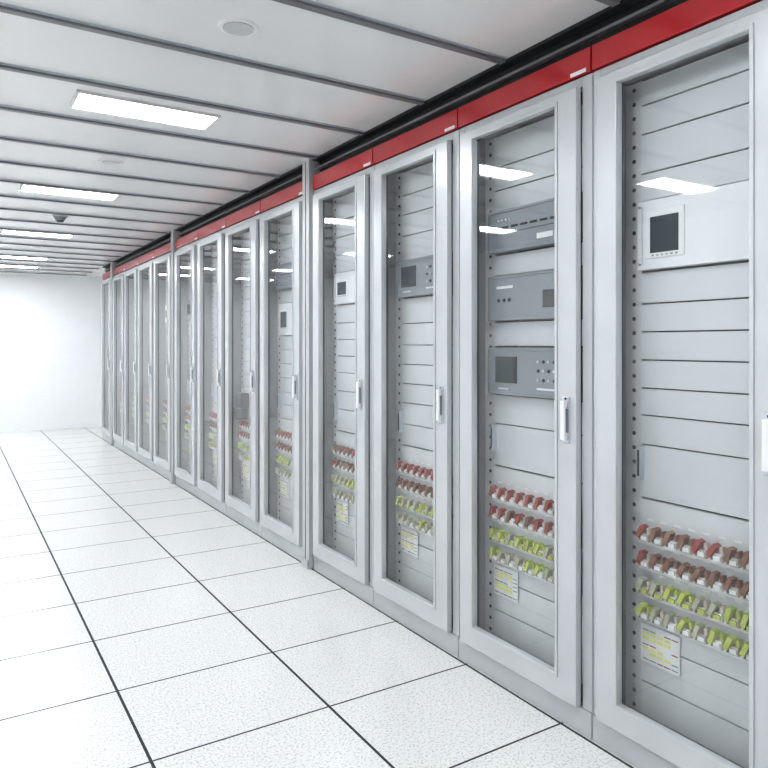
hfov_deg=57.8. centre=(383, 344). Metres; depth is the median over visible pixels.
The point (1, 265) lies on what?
ceiling light
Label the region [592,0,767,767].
tall cabinet
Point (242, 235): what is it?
tall cabinet
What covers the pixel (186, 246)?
tall cabinet
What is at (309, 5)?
ceiling beams
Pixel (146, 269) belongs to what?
tall cabinet
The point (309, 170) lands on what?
support column
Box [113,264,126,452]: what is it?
tall cabinet
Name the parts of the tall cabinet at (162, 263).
header panel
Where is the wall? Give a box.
[0,272,102,427]
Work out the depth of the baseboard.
10.28 m
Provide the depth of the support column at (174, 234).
6.25 m
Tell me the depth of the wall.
10.30 m
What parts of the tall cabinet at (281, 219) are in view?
header panel, handle lever, handle plate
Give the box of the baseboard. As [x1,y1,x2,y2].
[0,423,100,431]
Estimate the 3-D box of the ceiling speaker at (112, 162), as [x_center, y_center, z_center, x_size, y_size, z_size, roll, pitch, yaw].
[-1.552,-1.035,3.946,0.132,0.009,0.132,0,0,-32]
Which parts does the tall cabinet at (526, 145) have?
header panel, handle lever, handle plate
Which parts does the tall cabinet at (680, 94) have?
header panel, handle lever, handle plate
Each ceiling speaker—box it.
[98,159,122,165]
[218,17,258,36]
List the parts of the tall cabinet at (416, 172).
header panel, handle lever, handle plate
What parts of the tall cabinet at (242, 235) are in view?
header panel, handle lever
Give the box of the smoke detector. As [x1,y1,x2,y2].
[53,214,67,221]
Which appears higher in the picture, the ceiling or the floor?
the ceiling
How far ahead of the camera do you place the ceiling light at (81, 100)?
3.06 m
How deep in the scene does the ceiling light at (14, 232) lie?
6.47 m
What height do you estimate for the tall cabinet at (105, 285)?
2.194 m
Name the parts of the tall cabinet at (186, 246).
header panel, handle lever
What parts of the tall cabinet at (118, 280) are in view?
header panel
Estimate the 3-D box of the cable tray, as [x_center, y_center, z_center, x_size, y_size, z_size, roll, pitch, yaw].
[-0.322,-0.995,3.841,0.085,0.090,12.860,0,0,-32]
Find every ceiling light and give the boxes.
[0,229,73,238]
[0,255,48,259]
[0,264,38,268]
[19,184,119,200]
[69,89,220,130]
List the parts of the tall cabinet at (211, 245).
header panel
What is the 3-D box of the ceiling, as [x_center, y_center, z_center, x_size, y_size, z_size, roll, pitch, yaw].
[-1.885,-1.090,3.744,3.960,0.100,14.350,0,0,-32]
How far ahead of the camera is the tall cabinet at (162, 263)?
6.80 m
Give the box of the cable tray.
[102,0,687,271]
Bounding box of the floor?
[0,427,635,767]
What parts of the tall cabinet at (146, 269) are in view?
header panel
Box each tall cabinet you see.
[101,271,109,441]
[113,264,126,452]
[124,257,139,460]
[138,250,154,470]
[154,242,170,479]
[175,230,199,497]
[197,217,227,513]
[225,200,262,535]
[260,181,301,560]
[313,148,375,604]
[373,109,460,657]
[458,46,594,739]
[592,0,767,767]
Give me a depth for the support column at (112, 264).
8.63 m
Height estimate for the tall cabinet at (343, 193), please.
2.194 m
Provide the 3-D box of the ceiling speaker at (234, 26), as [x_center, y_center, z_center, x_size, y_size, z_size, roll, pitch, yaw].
[-0.476,-1.035,2.272,0.132,0.009,0.132,0,0,-32]
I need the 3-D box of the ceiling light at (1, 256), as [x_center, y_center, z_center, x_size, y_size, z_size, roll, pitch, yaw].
[-4.305,-1.034,8.205,0.600,0.012,0.224,0,0,-32]
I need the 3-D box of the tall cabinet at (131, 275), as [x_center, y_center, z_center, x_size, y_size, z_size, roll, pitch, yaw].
[-2.581,0.153,7.912,0.634,2.194,0.676,0,0,-32]
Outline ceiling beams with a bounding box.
[0,0,619,275]
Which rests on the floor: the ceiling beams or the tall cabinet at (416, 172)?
the tall cabinet at (416, 172)
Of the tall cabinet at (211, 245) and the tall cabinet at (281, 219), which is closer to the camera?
the tall cabinet at (281, 219)
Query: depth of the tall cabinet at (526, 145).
2.52 m
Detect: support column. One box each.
[109,262,116,445]
[170,229,179,483]
[301,159,319,569]
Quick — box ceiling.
[0,0,608,276]
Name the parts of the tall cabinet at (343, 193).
header panel, handle lever, handle plate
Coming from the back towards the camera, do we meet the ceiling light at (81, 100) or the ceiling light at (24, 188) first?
the ceiling light at (24, 188)
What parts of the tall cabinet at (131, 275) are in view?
header panel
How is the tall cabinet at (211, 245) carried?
on the floor
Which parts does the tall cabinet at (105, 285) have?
glass pane, header panel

